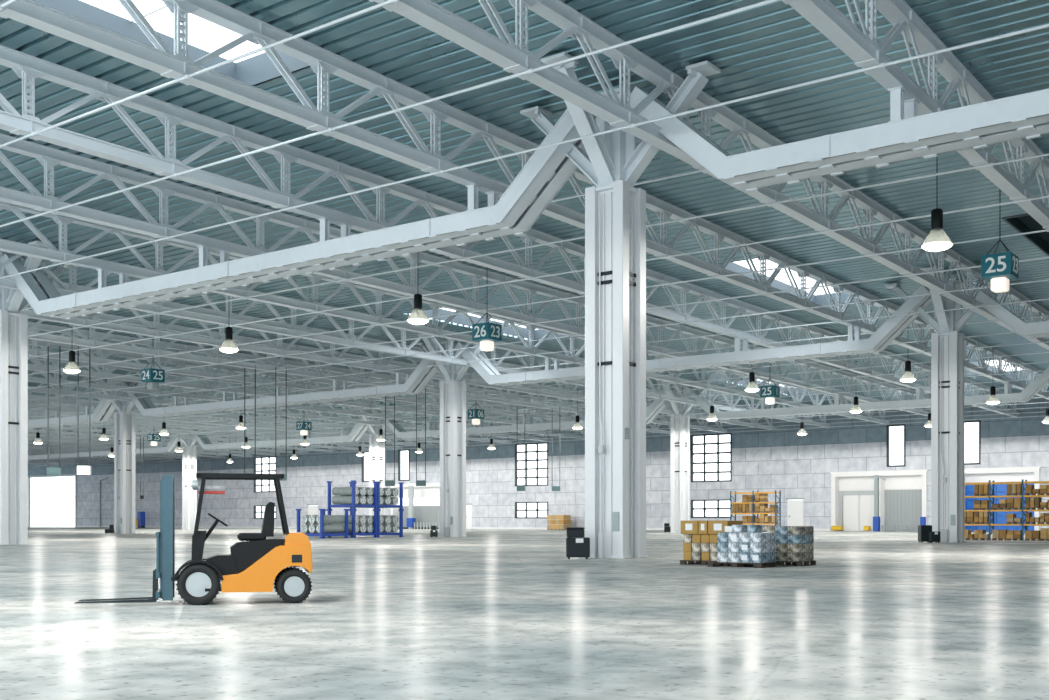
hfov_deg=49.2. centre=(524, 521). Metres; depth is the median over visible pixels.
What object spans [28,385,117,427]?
girder
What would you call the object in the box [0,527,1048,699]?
floor
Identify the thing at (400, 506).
rack
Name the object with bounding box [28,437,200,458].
roof truss
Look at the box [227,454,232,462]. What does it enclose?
pendant lamp
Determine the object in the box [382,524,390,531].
roll
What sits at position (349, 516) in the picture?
roll
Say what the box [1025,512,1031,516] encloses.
carton
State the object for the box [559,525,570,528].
carton
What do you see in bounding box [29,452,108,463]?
roof truss
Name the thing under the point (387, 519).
roll
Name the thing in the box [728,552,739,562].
carton
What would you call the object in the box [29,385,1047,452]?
rod
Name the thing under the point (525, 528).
baseboard
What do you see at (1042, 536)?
carton
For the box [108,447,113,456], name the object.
pendant lamp
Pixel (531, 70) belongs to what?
rod
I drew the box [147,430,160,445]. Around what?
number sign
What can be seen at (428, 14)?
roof truss
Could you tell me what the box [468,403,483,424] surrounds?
number sign
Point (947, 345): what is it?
steel column
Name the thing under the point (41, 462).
roof truss
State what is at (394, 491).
roll
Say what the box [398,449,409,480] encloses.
window
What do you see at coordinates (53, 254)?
roof truss
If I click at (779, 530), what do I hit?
carton
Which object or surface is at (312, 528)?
roll
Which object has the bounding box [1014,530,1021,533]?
carton
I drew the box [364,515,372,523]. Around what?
roll
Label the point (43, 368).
roof truss
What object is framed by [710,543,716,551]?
carton
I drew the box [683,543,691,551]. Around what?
carton
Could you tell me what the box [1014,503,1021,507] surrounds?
carton
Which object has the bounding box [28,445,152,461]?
roof truss
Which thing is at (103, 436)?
pendant lamp
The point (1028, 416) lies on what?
rod
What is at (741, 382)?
skylight
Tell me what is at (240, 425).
pendant lamp
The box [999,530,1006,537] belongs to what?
carton
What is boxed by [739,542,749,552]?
carton
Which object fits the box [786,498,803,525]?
door
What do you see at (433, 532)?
waste bin
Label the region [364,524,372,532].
roll
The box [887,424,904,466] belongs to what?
window
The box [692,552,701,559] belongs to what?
carton
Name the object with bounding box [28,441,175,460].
roof truss
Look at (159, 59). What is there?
roof truss
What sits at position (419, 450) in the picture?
pendant lamp
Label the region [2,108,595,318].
girder
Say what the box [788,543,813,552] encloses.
carton
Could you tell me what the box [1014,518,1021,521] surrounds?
carton
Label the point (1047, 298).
rod
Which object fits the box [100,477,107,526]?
downpipe
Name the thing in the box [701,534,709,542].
carton
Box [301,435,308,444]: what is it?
pendant lamp
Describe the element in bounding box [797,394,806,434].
pendant lamp
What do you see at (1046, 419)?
pendant lamp
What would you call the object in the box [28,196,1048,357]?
rod
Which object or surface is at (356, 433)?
girder
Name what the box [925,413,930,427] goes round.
pendant lamp
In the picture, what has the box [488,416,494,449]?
pendant lamp
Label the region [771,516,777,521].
carton
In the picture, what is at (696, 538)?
carton
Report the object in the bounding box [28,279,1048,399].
rod
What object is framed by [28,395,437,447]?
roof truss
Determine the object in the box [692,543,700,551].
carton
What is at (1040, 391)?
rod
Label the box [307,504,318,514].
door
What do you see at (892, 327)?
girder
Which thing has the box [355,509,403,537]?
rack
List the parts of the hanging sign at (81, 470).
rod, rod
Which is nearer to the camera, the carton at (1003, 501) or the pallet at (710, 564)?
the pallet at (710, 564)
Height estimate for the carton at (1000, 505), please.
0.298 m
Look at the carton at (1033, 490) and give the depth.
81.13 m
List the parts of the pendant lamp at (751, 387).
lamp shade, bulb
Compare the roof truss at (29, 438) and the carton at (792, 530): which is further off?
the roof truss at (29, 438)
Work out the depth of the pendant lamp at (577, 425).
135.06 m
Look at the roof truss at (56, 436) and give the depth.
196.90 m
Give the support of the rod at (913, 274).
attached to the roof truss at (35, 351)
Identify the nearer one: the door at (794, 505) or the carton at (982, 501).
the carton at (982, 501)
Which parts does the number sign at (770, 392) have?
lamp shade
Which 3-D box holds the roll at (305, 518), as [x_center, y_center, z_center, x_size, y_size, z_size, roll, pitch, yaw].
[-17.096,-0.175,93.570,0.716,0.716,2.459,0,0,37]
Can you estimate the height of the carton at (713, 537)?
0.270 m
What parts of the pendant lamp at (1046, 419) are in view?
lamp shade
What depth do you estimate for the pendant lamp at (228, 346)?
73.56 m
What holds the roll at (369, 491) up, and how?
on the roll at (369, 499)
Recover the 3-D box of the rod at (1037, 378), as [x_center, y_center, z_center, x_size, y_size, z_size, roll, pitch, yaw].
[-34.969,-13.360,169.243,253.120,0.139,0.160,0,0,37]
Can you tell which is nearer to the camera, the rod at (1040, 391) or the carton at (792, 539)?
the carton at (792, 539)
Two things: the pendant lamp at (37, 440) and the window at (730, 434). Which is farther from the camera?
the window at (730, 434)
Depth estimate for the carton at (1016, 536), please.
81.88 m
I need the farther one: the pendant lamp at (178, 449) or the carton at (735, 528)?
the pendant lamp at (178, 449)
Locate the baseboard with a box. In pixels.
[76,526,829,530]
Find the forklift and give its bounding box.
[74,473,312,604]
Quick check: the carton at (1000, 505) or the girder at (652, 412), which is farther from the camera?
the girder at (652, 412)
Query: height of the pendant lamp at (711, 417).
5.200 m
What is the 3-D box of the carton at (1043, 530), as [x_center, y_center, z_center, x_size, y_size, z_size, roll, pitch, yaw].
[36.871,0.658,81.167,0.408,0.365,0.850,0,0,37]
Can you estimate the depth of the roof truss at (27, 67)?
49.52 m
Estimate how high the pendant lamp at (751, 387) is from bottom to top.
5.200 m
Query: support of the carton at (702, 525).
on the carton at (705, 538)
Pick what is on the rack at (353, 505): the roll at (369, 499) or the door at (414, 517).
the roll at (369, 499)
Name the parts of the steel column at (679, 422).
web panel, web panel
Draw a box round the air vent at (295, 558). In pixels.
[292,555,301,562]
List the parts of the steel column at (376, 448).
web panel, web panel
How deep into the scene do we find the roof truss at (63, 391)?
140.96 m
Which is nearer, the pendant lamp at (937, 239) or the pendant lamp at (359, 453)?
the pendant lamp at (937, 239)
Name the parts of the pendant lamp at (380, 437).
lamp shade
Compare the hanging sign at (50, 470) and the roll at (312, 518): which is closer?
the hanging sign at (50, 470)
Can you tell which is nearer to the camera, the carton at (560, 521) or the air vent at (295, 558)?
the air vent at (295, 558)
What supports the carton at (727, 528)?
on the carton at (721, 536)
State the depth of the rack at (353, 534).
96.48 m
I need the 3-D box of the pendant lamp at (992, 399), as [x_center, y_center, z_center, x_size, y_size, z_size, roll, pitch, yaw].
[43.467,-13.480,106.306,1.200,5.200,1.200,0,0,37]
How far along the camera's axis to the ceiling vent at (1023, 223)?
64.38 m
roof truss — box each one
[0,0,1048,399]
[0,45,1020,416]
[0,133,930,415]
[0,201,889,424]
[0,239,830,427]
[20,281,776,429]
[24,304,726,431]
[28,322,669,433]
[28,339,584,431]
[28,356,584,438]
[28,370,551,440]
[28,383,511,442]
[28,386,473,444]
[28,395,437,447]
[28,402,402,448]
[28,409,368,450]
[28,416,338,452]
[28,425,308,453]
[28,428,279,455]
[28,429,251,456]
[28,433,225,457]
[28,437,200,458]
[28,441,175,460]
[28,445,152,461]
[28,454,67,466]
[28,461,87,465]
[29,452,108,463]
[33,448,113,462]
[369,0,1048,349]
[781,0,1048,231]
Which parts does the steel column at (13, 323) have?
web panel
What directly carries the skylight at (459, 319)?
attached to the ceiling
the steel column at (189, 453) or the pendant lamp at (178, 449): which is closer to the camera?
the pendant lamp at (178, 449)
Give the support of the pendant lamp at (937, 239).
hanging from the ceiling
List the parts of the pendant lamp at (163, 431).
lamp shade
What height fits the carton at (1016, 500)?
0.349 m
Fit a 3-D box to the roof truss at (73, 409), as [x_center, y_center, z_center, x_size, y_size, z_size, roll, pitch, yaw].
[-58.002,-14.732,137.295,0.620,2.675,166.801,0,0,37]
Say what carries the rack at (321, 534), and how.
on the floor
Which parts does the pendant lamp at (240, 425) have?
lamp shade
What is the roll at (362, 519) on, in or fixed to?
on the roll at (362, 528)
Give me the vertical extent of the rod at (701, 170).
0.139 m
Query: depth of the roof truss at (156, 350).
101.67 m
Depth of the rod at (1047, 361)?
118.38 m
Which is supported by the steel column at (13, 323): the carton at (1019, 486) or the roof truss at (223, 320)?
the roof truss at (223, 320)
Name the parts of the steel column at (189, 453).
web panel, web panel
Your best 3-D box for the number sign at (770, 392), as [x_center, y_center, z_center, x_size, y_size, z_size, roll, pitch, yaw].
[22.312,-13.370,104.103,1.345,5.400,1.345,0,0,37]
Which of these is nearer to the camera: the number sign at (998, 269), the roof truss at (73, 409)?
the number sign at (998, 269)
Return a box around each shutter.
[885,490,921,530]
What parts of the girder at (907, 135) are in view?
batten plate, batten plate, batten plate, batten plate, batten plate, batten plate, batten plate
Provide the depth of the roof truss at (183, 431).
177.23 m
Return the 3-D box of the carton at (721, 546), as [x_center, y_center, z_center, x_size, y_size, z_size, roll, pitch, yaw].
[6.194,0.764,34.493,0.347,0.295,1.033,0,0,37]
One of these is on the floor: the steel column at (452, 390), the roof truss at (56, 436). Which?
the steel column at (452, 390)
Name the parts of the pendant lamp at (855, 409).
lamp shade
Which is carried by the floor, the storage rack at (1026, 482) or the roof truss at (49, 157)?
the storage rack at (1026, 482)
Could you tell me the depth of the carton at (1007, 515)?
82.16 m
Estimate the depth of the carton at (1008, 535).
82.12 m
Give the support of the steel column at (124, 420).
on the floor
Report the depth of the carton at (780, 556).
35.03 m
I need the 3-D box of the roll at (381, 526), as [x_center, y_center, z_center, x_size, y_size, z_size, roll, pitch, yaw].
[-13.296,0.570,98.635,2.603,0.719,0.719,0,0,37]
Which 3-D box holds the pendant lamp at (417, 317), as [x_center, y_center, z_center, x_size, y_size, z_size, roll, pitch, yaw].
[-5.867,-13.480,63.116,1.200,5.200,1.200,0,0,37]
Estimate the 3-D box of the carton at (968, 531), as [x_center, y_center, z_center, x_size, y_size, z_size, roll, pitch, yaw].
[32.605,0.738,84.290,0.302,0.311,0.850,0,0,37]
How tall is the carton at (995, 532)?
0.621 m
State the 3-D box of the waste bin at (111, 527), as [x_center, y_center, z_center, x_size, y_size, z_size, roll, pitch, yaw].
[-46.361,0.849,128.000,0.850,0.998,0.600,0,0,0]
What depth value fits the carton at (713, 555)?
35.34 m
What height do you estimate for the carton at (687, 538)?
0.270 m
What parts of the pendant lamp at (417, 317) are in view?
bulb, lamp shade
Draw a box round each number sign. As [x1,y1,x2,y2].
[141,360,164,389]
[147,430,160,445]
[296,416,311,434]
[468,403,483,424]
[472,314,501,350]
[760,378,779,404]
[981,189,1018,292]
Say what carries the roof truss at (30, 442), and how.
on the girder at (172, 445)
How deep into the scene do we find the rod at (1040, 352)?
112.15 m
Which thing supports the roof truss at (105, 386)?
hanging from the ceiling
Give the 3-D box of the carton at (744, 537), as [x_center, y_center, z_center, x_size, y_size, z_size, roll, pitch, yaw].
[6.759,0.467,34.064,0.347,0.295,1.033,0,0,37]
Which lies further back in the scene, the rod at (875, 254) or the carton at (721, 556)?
the rod at (875, 254)
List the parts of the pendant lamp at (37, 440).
lamp shade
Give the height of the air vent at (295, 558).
0.160 m
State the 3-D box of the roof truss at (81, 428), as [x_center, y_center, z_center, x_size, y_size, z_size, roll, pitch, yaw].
[-78.434,-14.732,152.552,0.620,2.675,166.801,0,0,37]
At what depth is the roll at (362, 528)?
96.17 m
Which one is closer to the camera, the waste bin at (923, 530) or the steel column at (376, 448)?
the waste bin at (923, 530)
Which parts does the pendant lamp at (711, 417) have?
lamp shade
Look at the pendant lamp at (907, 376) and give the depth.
89.18 m
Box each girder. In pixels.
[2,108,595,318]
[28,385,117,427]
[28,428,182,460]
[124,346,444,416]
[189,412,372,449]
[379,389,672,438]
[455,285,932,386]
[626,86,1048,191]
[685,367,1048,419]
[958,280,1048,338]
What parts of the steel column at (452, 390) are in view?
web panel, web panel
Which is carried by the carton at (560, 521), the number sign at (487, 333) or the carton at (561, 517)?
the carton at (561, 517)
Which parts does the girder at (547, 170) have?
batten plate, batten plate, batten plate, batten plate, batten plate, batten plate, batten plate, batten plate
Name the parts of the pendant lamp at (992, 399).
lamp shade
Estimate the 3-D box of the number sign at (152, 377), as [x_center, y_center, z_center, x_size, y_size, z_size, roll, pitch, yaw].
[-30.049,-13.370,92.670,1.345,5.400,1.345,0,0,37]
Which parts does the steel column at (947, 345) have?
web panel, notice plate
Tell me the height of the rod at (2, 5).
0.139 m
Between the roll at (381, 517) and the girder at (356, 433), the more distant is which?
the girder at (356, 433)
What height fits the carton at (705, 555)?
0.270 m
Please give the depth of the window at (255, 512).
236.69 m
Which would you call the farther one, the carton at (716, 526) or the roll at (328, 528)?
the roll at (328, 528)
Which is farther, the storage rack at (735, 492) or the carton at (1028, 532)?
the storage rack at (735, 492)
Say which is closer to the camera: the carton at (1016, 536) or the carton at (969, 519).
the carton at (1016, 536)
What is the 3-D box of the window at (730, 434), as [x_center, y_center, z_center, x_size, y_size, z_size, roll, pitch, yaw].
[28.543,-9.700,174.891,6.900,7.300,0.430,0,0,37]
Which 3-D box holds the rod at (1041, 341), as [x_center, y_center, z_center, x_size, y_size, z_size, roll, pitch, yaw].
[-48.905,-13.360,150.580,253.120,0.139,0.160,0,0,37]
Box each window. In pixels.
[254,456,274,491]
[254,505,275,518]
[362,451,368,481]
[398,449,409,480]
[515,442,547,485]
[515,502,547,517]
[691,433,731,481]
[691,499,731,517]
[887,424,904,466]
[964,420,980,464]
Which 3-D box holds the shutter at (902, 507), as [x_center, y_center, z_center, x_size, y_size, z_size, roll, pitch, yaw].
[52.657,-1.525,158.482,5.720,5.750,0.170,0,0,37]
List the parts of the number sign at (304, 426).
lamp shade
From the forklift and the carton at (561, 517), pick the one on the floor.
the forklift
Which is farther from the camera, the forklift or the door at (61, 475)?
the door at (61, 475)
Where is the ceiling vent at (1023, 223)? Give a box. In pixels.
[1001,214,1048,256]
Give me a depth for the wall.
189.12 m
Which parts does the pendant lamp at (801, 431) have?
lamp shade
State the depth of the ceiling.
50.16 m
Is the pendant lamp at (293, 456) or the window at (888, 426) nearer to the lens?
the window at (888, 426)
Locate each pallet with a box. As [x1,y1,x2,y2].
[680,560,731,565]
[707,561,777,567]
[776,561,815,565]
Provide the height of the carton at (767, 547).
0.295 m
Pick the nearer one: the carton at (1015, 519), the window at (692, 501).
the carton at (1015, 519)
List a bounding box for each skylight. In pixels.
[32,0,309,85]
[401,307,567,341]
[718,258,863,307]
[726,380,813,395]
[969,360,1037,378]
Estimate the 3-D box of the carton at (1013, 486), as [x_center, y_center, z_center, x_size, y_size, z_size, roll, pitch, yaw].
[35.266,-2.350,82.366,0.300,0.677,0.850,0,0,37]
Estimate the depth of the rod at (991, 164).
51.68 m
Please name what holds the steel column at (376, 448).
on the floor
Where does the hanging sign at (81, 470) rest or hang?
hanging from the rod at (1042, 197)
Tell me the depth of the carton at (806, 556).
34.89 m
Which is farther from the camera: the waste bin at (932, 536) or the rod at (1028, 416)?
the rod at (1028, 416)
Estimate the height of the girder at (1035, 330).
3.974 m
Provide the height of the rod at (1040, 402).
0.139 m
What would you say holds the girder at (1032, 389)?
attached to the steel column at (679, 422)
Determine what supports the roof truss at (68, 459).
attached to the ceiling
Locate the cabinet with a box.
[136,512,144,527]
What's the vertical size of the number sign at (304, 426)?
5.400 m
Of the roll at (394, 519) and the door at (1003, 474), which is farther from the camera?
the door at (1003, 474)
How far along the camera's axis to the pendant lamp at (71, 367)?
83.84 m
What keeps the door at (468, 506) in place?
in the wall
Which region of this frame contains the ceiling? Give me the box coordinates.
[0,0,1048,451]
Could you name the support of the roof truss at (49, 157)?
on the girder at (547, 170)
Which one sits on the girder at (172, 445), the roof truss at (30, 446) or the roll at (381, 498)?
the roof truss at (30, 446)
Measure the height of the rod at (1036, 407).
0.139 m
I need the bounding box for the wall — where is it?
[28,396,1048,530]
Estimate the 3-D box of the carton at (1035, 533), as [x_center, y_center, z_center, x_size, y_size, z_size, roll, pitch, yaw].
[36.432,0.919,81.454,0.441,0.580,0.850,0,0,37]
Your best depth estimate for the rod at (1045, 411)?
171.40 m
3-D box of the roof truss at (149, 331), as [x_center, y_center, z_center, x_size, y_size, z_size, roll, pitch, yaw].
[-11.929,-14.732,102.891,0.620,2.675,166.801,0,0,37]
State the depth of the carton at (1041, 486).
80.83 m
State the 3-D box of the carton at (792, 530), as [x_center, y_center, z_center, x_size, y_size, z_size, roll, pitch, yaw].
[8.492,0.274,35.224,0.409,0.265,1.050,0,0,37]
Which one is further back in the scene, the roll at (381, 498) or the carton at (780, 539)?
the roll at (381, 498)
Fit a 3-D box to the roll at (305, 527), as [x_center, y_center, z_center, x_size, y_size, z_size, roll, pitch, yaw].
[-17.096,0.570,93.570,0.727,0.727,2.459,0,0,37]
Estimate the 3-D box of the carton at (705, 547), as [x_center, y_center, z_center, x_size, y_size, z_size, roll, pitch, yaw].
[5.897,0.802,35.923,0.290,0.270,1.000,0,0,37]
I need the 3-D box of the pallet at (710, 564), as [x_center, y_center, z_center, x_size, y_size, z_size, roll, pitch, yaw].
[6.521,1.280,34.250,1.770,0.140,1.133,0,0,37]
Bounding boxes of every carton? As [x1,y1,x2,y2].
[559,515,570,519]
[559,520,570,523]
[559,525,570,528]
[680,520,704,533]
[683,534,691,542]
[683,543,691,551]
[683,551,691,559]
[692,534,700,542]
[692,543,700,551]
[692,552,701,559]
[698,520,714,533]
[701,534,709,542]
[701,543,709,551]
[702,552,710,560]
[708,520,742,533]
[710,534,717,542]
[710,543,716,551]
[710,552,717,560]
[717,532,728,541]
[717,542,728,551]
[717,552,728,561]
[725,526,731,531]
[728,532,738,541]
[728,542,740,552]
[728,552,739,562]
[732,525,746,531]
[739,532,750,542]
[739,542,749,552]
[739,553,749,562]
[747,525,761,531]
[750,532,775,542]
[750,542,775,552]
[750,552,775,562]
[762,526,774,531]
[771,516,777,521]
[775,526,787,534]
[775,535,787,543]
[775,552,787,560]
[776,544,787,551]
[788,526,813,534]
[788,535,813,543]
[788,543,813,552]
[788,552,813,561]
[964,529,970,533]
[967,512,973,516]
[967,517,973,521]
[974,485,978,493]
[978,517,983,521]
[978,530,985,533]
[979,485,983,493]
[981,500,988,503]
[981,504,988,507]
[984,484,988,493]
[993,530,998,537]
[999,499,1006,503]
[999,504,1006,507]
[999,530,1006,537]
[1006,498,1013,502]
[1006,514,1015,517]
[1006,534,1013,537]
[1007,484,1011,493]
[1007,503,1013,507]
[1011,484,1016,493]
[1014,498,1021,502]
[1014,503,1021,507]
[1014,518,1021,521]
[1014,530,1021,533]
[1014,534,1021,538]
[1017,484,1021,492]
[1025,485,1034,488]
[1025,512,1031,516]
[1026,530,1031,538]
[1032,489,1039,492]
[1032,530,1041,538]
[1040,485,1047,488]
[1040,534,1046,538]
[1041,528,1046,533]
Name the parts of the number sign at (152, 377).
lamp shade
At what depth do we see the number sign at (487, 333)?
71.12 m
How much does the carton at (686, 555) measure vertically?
0.270 m
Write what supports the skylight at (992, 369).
attached to the ceiling
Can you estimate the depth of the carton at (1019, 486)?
81.84 m
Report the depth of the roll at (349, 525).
95.61 m
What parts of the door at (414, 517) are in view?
post, frame, lintel panel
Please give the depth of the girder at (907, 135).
36.35 m
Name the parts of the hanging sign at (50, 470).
rod, rod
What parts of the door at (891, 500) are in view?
panel, post, lintel panel, backing panel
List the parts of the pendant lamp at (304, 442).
lamp shade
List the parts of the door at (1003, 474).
post, lintel panel, panel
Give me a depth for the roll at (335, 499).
95.95 m
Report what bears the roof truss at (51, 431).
on the girder at (172, 445)
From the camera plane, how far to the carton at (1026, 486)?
81.45 m
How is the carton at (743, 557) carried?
on the pallet at (710, 564)
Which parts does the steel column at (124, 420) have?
web panel, web panel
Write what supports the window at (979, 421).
in the wall
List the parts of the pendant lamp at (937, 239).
lamp shade, bulb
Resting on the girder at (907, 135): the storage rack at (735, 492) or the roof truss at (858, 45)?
the roof truss at (858, 45)
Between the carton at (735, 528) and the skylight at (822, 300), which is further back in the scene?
the skylight at (822, 300)
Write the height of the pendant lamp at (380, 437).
5.200 m
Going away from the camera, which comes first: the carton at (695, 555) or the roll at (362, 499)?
the carton at (695, 555)
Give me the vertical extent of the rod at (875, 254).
0.139 m
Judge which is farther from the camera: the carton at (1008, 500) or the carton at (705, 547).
the carton at (1008, 500)
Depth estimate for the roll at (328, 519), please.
92.31 m
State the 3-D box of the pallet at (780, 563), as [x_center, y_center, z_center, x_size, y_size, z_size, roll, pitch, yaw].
[8.166,1.280,35.490,1.357,0.140,1.150,0,0,37]
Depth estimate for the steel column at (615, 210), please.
42.05 m
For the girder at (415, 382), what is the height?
3.974 m
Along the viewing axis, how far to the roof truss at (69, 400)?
151.59 m
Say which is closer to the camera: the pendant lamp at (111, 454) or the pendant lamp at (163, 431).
the pendant lamp at (163, 431)
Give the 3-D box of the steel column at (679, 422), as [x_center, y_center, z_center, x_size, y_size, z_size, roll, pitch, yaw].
[18.101,-7.310,133.247,8.100,17.320,8.100,0,0,37]
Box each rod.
[0,0,17,9]
[0,0,399,147]
[0,0,778,226]
[0,24,1048,278]
[22,169,707,310]
[28,153,1048,336]
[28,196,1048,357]
[28,229,1048,374]
[28,257,1048,388]
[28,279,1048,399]
[28,298,1048,409]
[28,315,1048,417]
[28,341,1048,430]
[28,370,1048,445]
[28,402,1048,461]
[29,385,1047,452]
[32,361,1048,440]
[33,407,1048,463]
[34,352,1048,435]
[36,378,1048,448]
[39,411,1045,465]
[47,391,1048,454]
[62,416,1039,466]
[112,332,1016,416]
[197,396,1047,448]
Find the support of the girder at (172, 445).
attached to the steel column at (189, 453)
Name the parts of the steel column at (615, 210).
web panel, notice plate, web panel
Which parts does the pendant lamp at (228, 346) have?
lamp shade, bulb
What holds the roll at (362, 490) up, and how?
on the roll at (362, 499)
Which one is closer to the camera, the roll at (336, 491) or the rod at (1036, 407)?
the roll at (336, 491)
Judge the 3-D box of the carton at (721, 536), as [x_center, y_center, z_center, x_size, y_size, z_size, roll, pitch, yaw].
[6.196,0.467,34.495,0.347,0.295,1.033,0,0,37]
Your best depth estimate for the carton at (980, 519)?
83.37 m
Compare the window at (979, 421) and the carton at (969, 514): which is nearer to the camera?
the carton at (969, 514)
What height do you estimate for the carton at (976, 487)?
0.682 m
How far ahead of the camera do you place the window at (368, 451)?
219.06 m
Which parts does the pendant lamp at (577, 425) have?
lamp shade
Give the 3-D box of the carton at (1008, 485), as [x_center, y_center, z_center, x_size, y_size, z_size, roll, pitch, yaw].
[34.992,-2.350,82.526,0.280,0.677,0.850,0,0,37]
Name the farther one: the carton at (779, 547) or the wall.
the wall
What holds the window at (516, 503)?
in the wall
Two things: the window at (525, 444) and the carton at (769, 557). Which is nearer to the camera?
the carton at (769, 557)
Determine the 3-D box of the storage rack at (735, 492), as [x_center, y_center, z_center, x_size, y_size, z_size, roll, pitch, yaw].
[22.441,-0.825,111.459,4.936,4.350,1.160,0,0,37]
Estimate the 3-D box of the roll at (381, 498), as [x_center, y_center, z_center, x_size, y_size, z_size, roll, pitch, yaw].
[-13.296,-1.810,98.635,2.603,0.708,0.708,0,0,37]
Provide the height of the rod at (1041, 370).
0.139 m
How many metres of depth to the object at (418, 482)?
117.43 m
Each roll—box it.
[301,515,309,523]
[301,524,310,532]
[309,515,317,523]
[309,524,317,532]
[316,515,343,523]
[316,524,343,532]
[332,487,358,495]
[332,496,358,503]
[341,487,365,495]
[342,515,358,523]
[342,524,358,532]
[357,515,365,523]
[357,524,365,532]
[358,496,365,503]
[363,487,372,495]
[363,496,372,504]
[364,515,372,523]
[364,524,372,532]
[371,487,383,495]
[371,496,383,504]
[371,515,383,523]
[371,524,383,531]
[381,496,390,504]
[381,515,390,523]
[382,488,390,495]
[382,488,398,496]
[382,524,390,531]
[389,497,398,504]
[389,515,398,523]
[390,524,398,531]
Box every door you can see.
[28,474,76,526]
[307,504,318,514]
[390,483,439,528]
[466,504,472,528]
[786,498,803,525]
[830,469,927,531]
[964,466,1040,531]
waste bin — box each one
[105,525,113,533]
[430,526,437,536]
[566,527,589,558]
[664,523,669,532]
[918,525,931,542]
[928,532,939,542]
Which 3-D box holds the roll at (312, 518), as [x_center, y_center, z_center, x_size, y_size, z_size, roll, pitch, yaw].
[-16.393,-0.175,93.045,0.723,0.723,2.459,0,0,37]
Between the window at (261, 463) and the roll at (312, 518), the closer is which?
the roll at (312, 518)
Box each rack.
[296,509,349,538]
[326,480,378,509]
[326,509,378,537]
[355,481,403,509]
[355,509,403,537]
[730,490,780,525]
[964,479,1048,540]
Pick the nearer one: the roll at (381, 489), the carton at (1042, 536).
the carton at (1042, 536)
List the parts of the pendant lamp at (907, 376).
lamp shade, bulb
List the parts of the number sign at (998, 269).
lamp shade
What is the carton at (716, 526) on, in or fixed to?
on the carton at (713, 537)
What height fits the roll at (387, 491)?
0.710 m
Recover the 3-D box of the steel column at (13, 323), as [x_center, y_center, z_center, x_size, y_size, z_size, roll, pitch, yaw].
[-30.674,-7.310,67.928,6.435,17.320,6.435,0,0,-8]
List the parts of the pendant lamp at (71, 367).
lamp shade, bulb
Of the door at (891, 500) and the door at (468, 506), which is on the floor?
the door at (891, 500)
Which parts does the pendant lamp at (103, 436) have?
lamp shade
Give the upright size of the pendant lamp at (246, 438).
5.200 m
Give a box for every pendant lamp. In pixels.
[33,432,41,443]
[63,350,80,373]
[99,428,108,439]
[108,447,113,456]
[159,422,168,434]
[175,441,182,451]
[219,327,237,352]
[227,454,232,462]
[236,385,245,429]
[242,413,249,447]
[291,449,296,458]
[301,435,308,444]
[356,446,362,455]
[377,429,384,440]
[407,294,428,324]
[415,443,422,452]
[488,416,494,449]
[573,387,581,429]
[706,406,716,420]
[745,330,758,391]
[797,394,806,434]
[850,361,861,412]
[900,361,915,381]
[921,154,952,250]
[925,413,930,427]
[986,348,999,403]
[1042,408,1048,423]
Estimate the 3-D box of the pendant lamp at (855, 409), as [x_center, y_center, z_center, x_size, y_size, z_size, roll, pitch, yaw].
[33.270,-13.480,114.996,1.200,5.200,1.200,0,0,37]
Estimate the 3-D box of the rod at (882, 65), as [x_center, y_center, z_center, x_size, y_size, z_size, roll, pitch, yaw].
[-83.744,-13.360,103.924,253.120,0.139,0.160,0,0,37]
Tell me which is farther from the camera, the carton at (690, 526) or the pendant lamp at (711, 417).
the pendant lamp at (711, 417)
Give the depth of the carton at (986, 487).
83.17 m
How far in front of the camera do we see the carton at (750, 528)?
33.83 m
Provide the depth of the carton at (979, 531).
83.40 m
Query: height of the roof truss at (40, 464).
2.675 m
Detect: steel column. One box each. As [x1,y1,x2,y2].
[0,241,68,544]
[95,378,146,533]
[171,423,206,529]
[358,408,396,514]
[415,334,480,536]
[520,52,720,558]
[648,381,713,532]
[884,266,994,542]
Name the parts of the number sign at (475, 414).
lamp shade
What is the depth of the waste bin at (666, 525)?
139.93 m
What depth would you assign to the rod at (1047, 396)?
150.97 m
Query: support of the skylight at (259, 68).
attached to the ceiling
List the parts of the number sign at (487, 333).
lamp shade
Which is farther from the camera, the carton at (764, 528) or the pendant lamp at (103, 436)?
the pendant lamp at (103, 436)
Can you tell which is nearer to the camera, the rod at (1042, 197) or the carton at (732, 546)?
the carton at (732, 546)
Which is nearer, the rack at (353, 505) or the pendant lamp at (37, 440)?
the rack at (353, 505)
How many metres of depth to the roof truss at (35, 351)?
109.53 m
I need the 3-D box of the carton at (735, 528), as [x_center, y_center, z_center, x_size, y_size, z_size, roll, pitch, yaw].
[6.459,0.203,34.276,0.300,0.220,0.500,0,0,37]
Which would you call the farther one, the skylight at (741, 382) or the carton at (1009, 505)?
the skylight at (741, 382)
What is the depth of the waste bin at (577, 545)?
40.95 m

